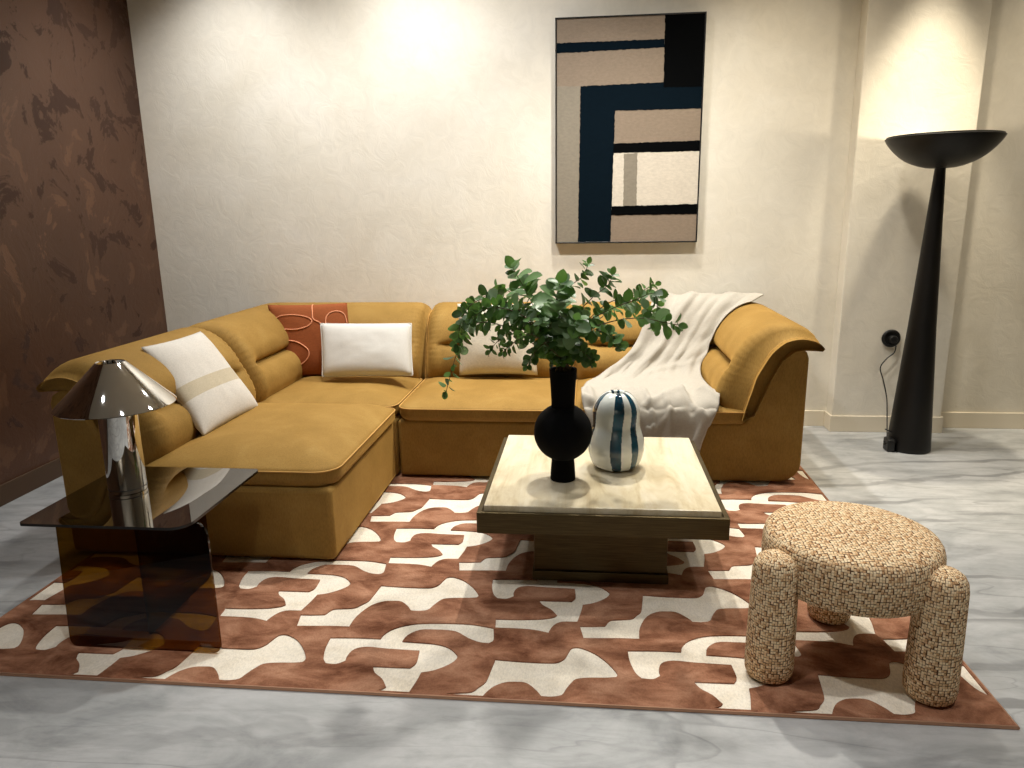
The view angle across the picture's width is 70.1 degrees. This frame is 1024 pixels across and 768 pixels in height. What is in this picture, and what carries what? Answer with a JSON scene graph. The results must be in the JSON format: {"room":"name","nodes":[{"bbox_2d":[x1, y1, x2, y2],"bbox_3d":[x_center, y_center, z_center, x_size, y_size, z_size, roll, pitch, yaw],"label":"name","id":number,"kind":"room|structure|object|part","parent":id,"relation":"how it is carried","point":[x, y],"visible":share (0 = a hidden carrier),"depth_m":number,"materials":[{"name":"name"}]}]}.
{"room":"living room","nodes":[
{"label":"living room","id":0,"kind":"room"},
{"bbox_2d":[0,0,167,484],"bbox_3d":[-2.954,-0.672,1.489,0.100,3.629,7.600,1,13,6],"label":"wall","id":1,"kind":"structure","parent":0,"point":[80,276],"depth_m":4.26,"materials":[{"name":"brown paint"}]},
{"bbox_2d":[0,457,62,506],"bbox_3d":[-2.872,1.042,1.881,0.014,0.109,7.388,1,13,6],"label":"baseboard","id":2,"kind":"structure","parent":1,"relation":"attached to","point":[23,484],"depth_m":4.00,"materials":[{"name":"brown wood"}]},
{"bbox_2d":[0,426,1023,767],"bbox_3d":[0.826,1.162,1.533,7.645,0.071,7.600,1,13,6],"label":"floor","id":3,"kind":"structure","parent":0,"point":[968,490],"depth_m":2.18,"materials":[{"name":"grey stone"}]},
{"bbox_2d":[0,465,1019,729],"bbox_3d":[-0.132,0.691,3.411,3.416,0.011,2.396,1,13,6],"label":"area rug","id":4,"kind":"object","parent":3,"relation":"on","point":[417,602],"visible":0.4,"depth_m":2.58,"materials":[{"name":"brown carpet"}]},
{"bbox_2d":[20,466,257,652],"bbox_3d":[-1.303,0.628,2.752,0.675,0.451,0.582,1,13,6],"label":"side table","id":5,"kind":"object","parent":4,"relation":"on","point":[137,568],"visible":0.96,"depth_m":2.51,"materials":[{"name":"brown glass"}]},
{"bbox_2d":[51,359,176,495],"bbox_3d":[-1.453,0.158,2.700,0.408,0.490,0.408,1,13,6],"label":"table lamp","id":6,"kind":"object","parent":5,"relation":"on","point":[113,393],"visible":1,"depth_m":2.62,"materials":[{"name":"silver metal"}]},
{"bbox_3d":[-1.455,-0.002,2.662,0.408,0.162,0.408,1,13,6],"label":"lamp shade","id":7,"kind":"part","parent":6,"relation":"part of","materials":[{"name":"silver metal"}]},
{"bbox_3d":[-1.287,0.690,2.512,0.594,0.440,0.093,1,13,6],"label":"panel","id":8,"kind":"part","parent":5,"relation":"part of","materials":[{"name":"brown glass"}]},
{"bbox_3d":[-1.273,0.629,2.770,0.010,0.440,0.440,1,13,6],"label":"fin panel","id":9,"kind":"part","parent":5,"relation":"part of","materials":[{"name":"brown glass"}]},
{"bbox_2d":[36,302,824,558],"bbox_3d":[-0.149,0.092,4.042,3.520,0.868,2.220,1,13,6],"label":"sectional sofa","id":10,"kind":"object","parent":4,"relation":"on","point":[324,451],"visible":0.5,"depth_m":3.85,"materials":[{"name":"yellow fabric"}]},
{"bbox_2d":[36,327,255,464],"bbox_3d":[-1.704,0.041,3.598,0.512,0.519,1.046,1,13,6],"label":"cushion","id":11,"kind":"object","parent":10,"relation":"on","point":[165,430],"depth_m":3.17,"materials":[{"name":"yellow fabric"}]},
{"bbox_2d":[141,331,257,435],"bbox_3d":[-1.533,-0.014,3.598,0.325,0.411,0.545,1,13,6],"label":"throw pillow","id":12,"kind":"object","parent":10,"relation":"on","point":[208,388],"visible":0.92,"depth_m":3.52,"materials":[{"name":"beige fabric"}]},
{"bbox_2d":[145,403,394,486],"bbox_3d":[-1.114,0.246,3.571,0.863,0.150,1.034,1,13,6],"label":"seat cushion","id":13,"kind":"object","parent":10,"relation":"on","point":[289,444],"depth_m":3.25,"materials":[{"name":"yellow fabric"}]},
{"bbox_2d":[268,303,348,375],"bbox_3d":[-1.292,-0.285,4.704,0.604,0.462,0.190,1,13,6],"label":"throw pillow","id":14,"kind":"object","parent":10,"relation":"on","point":[301,323],"visible":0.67,"depth_m":4.65,"materials":[{"name":"fabric"}]},
{"bbox_2d":[190,302,431,402],"bbox_3d":[-1.200,-0.203,4.601,1.308,0.519,1.210,1,13,6],"label":"cushion","id":15,"kind":"object","parent":10,"relation":"on","point":[259,341],"depth_m":4.42,"materials":[{"name":"yellow fabric"}]},
{"bbox_2d":[259,376,421,415],"bbox_3d":[-1.031,0.053,4.445,0.848,0.122,0.745,1,13,6],"label":"seat cushion","id":16,"kind":"object","parent":10,"relation":"on","point":[386,391],"depth_m":4.28,"materials":[{"name":"yellow fabric"}]},
{"bbox_2d":[320,323,412,376],"bbox_3d":[-0.894,-0.208,4.472,0.610,0.312,0.196,1,13,6],"label":"lumbar pillow","id":17,"kind":"object","parent":10,"relation":"on","point":[348,349],"visible":1,"depth_m":4.42,"materials":[{"name":"white fabric"}]},
{"bbox_2d":[400,377,550,421],"bbox_3d":[-0.121,0.066,4.338,0.955,0.121,0.775,1,13,6],"label":"seat cushion","id":18,"kind":"object","parent":10,"relation":"on","point":[473,399],"depth_m":4.06,"materials":[{"name":"yellow fabric"}]},
{"bbox_2d":[457,304,537,374],"bbox_3d":[-0.091,-0.276,4.500,0.503,0.435,0.181,1,13,6],"label":"throw pillow","id":19,"kind":"object","parent":10,"relation":"on","point":[475,361],"visible":0.43,"depth_m":4.45,"materials":[{"name":"fabric"}]},
{"bbox_2d":[426,302,574,377],"bbox_3d":[-0.069,-0.273,4.828,0.999,0.518,0.512,1,13,6],"label":"cushion","id":20,"kind":"object","parent":10,"relation":"on","point":[439,318],"depth_m":4.68,"materials":[{"name":"yellow fabric"}]},
{"bbox_2d":[575,378,745,423],"bbox_3d":[0.824,0.072,4.250,0.907,0.121,0.760,1,13,6],"label":"seat cushion","id":21,"kind":"object","parent":10,"relation":"on","point":[730,410],"depth_m":3.86,"materials":[{"name":"yellow fabric"}]},
{"bbox_2d":[581,291,763,452],"bbox_3d":[0.958,-0.095,4.378,0.784,0.821,1.531,6,15,28],"label":"throw blanket","id":22,"kind":"object","parent":10,"relation":"on","point":[673,397],"visible":0.7,"depth_m":4.36,"materials":[{"name":"fabric"}]},
{"bbox_2d":[576,302,824,421],"bbox_3d":[0.995,-0.183,4.379,1.317,0.519,1.211,1,13,6],"label":"cushion","id":23,"kind":"object","parent":10,"relation":"on","point":[757,359],"depth_m":3.85,"materials":[{"name":"yellow fabric"}]},
{"bbox_2d":[476,435,729,583],"bbox_3d":[0.381,0.539,3.206,0.937,0.367,0.947,1,13,6],"label":"coffee table","id":24,"kind":"object","parent":4,"relation":"on","point":[600,525],"visible":0.96,"depth_m":2.90,"materials":[{"name":"beige stone"}]},
{"bbox_2d":[534,366,591,482],"bbox_3d":[0.208,0.166,2.980,0.238,0.468,0.238,1,13,6],"label":"vase","id":25,"kind":"object","parent":24,"relation":"on","point":[562,430],"visible":1,"depth_m":2.91,"materials":[{"name":"black ceramic"}]},
{"bbox_2d":[438,256,687,398],"bbox_3d":[0.173,-0.174,2.846,0.908,0.650,0.578,0,13,2],"label":"foliage","id":26,"kind":"object","parent":25,"relation":"in","point":[562,345],"visible":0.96,"depth_m":2.72,"materials":[{"name":"green plant"}]},
{"bbox_3d":[0.379,0.422,3.179,0.937,0.085,0.947,1,13,6],"label":"frame","id":27,"kind":"part","parent":24,"relation":"part of","materials":[{"name":"brown wood"}]},
{"bbox_2d":[588,390,644,471],"bbox_3d":[0.448,0.195,3.135,0.243,0.332,0.243,-9,16,-32],"label":"vase","id":28,"kind":"object","parent":24,"relation":"on","point":[617,444],"visible":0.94,"depth_m":3.05,"materials":[{"name":"white ceramic"}]},
{"bbox_2d":[744,501,969,706],"bbox_3d":[1.059,0.669,2.401,0.608,0.462,0.580,1,13,6],"label":"stool","id":29,"kind":"object","parent":4,"relation":"on","point":[843,560],"visible":1,"depth_m":2.19,"materials":[{"name":"fabric"}]},
{"bbox_3d":[0.817,0.721,2.289,0.150,0.418,0.150,1,13,6],"label":"leg","id":30,"kind":"part","parent":29,"relation":"part of","materials":[{"name":"fabric"}]},
{"bbox_3d":[1.147,0.641,2.607,0.150,0.418,0.150,1,13,6],"label":"leg","id":31,"kind":"part","parent":29,"relation":"part of","materials":[{"name":"fabric"}]},
{"bbox_3d":[1.088,0.539,2.352,0.538,0.188,0.538,1,13,6],"label":"seat","id":32,"kind":"part","parent":29,"relation":"part of","materials":[{"name":"fabric"}]},
{"bbox_3d":[1.265,0.742,2.175,0.150,0.418,0.150,1,13,6],"label":"leg","id":33,"kind":"part","parent":29,"relation":"part of","materials":[{"name":"fabric"}]},
{"bbox_2d":[880,130,1007,454],"bbox_3d":[2.438,-0.501,4.318,0.593,1.840,0.621,1,13,6],"label":"floor lamp","id":34,"kind":"object","parent":3,"relation":"on","point":[909,431],"visible":1,"depth_m":4.25,"materials":[{"name":"metal"}]},
{"bbox_3d":[2.418,0.065,4.644,0.088,0.581,0.254,1,13,6],"label":"power cord","id":35,"kind":"part","parent":34,"relation":"part of","materials":[{"name":"black plastic"}]},
{"bbox_2d":[883,436,895,451],"bbox_3d":[2.312,0.369,4.476,0.045,0.078,0.080,1,13,6],"label":"switch","id":36,"kind":"object","parent":34,"relation":"attached to","point":[889,442],"depth_m":4.45,"materials":[{"name":"black plastic"}]},
{"bbox_3d":[2.424,-1.307,4.113,0.596,0.177,0.596,1,13,6],"label":"lamp shade","id":37,"kind":"part","parent":34,"relation":"part of","materials":[{"name":"metal"}]},
{"bbox_2d":[127,0,1023,412],"bbox_3d":[1.175,-1.500,4.739,7.445,3.629,0.100,1,13,6],"label":"wall","id":38,"kind":"structure","parent":0,"point":[296,150],"depth_m":4.82,"materials":[{"name":"beige paint"}]},
{"bbox_2d":[555,11,706,243],"bbox_3d":[0.741,-1.609,4.680,0.924,1.384,0.046,1,13,6],"label":"painting","id":39,"kind":"object","parent":38,"relation":"attached to","point":[629,88],"visible":1,"depth_m":4.66,"materials":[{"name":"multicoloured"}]},
{"bbox_2d":[804,410,1023,428],"bbox_3d":[1.201,0.226,5.088,7.433,0.109,0.012,1,13,6],"label":"baseboard","id":40,"kind":"structure","parent":38,"relation":"attached to","point":[811,417],"depth_m":4.89,"materials":[{"name":"beige paint"}]},
{"bbox_2d":[826,0,992,416],"bbox_3d":[2.457,-1.462,4.499,0.690,3.629,0.125,1,13,6],"label":"wall","id":41,"kind":"structure","parent":0,"point":[920,64],"depth_m":4.50,"materials":[{"name":"beige paint"}]},
{"bbox_2d":[823,411,942,432],"bbox_3d":[2.481,0.252,4.897,0.714,0.109,0.137,1,13,6],"label":"baseboard","id":42,"kind":"structure","parent":41,"relation":"attached to","point":[831,422],"depth_m":4.85,"materials":[{"name":"beige paint"}]},
{"bbox_2d":[881,330,900,346],"bbox_3d":[2.441,-0.291,4.689,0.116,0.116,0.048,1,13,6],"label":"wall outlet","id":43,"kind":"object","parent":41,"relation":"attached to","point":[890,338],"visible":1,"depth_m":4.69,"materials":[{"name":"black plastic"}]}
]}

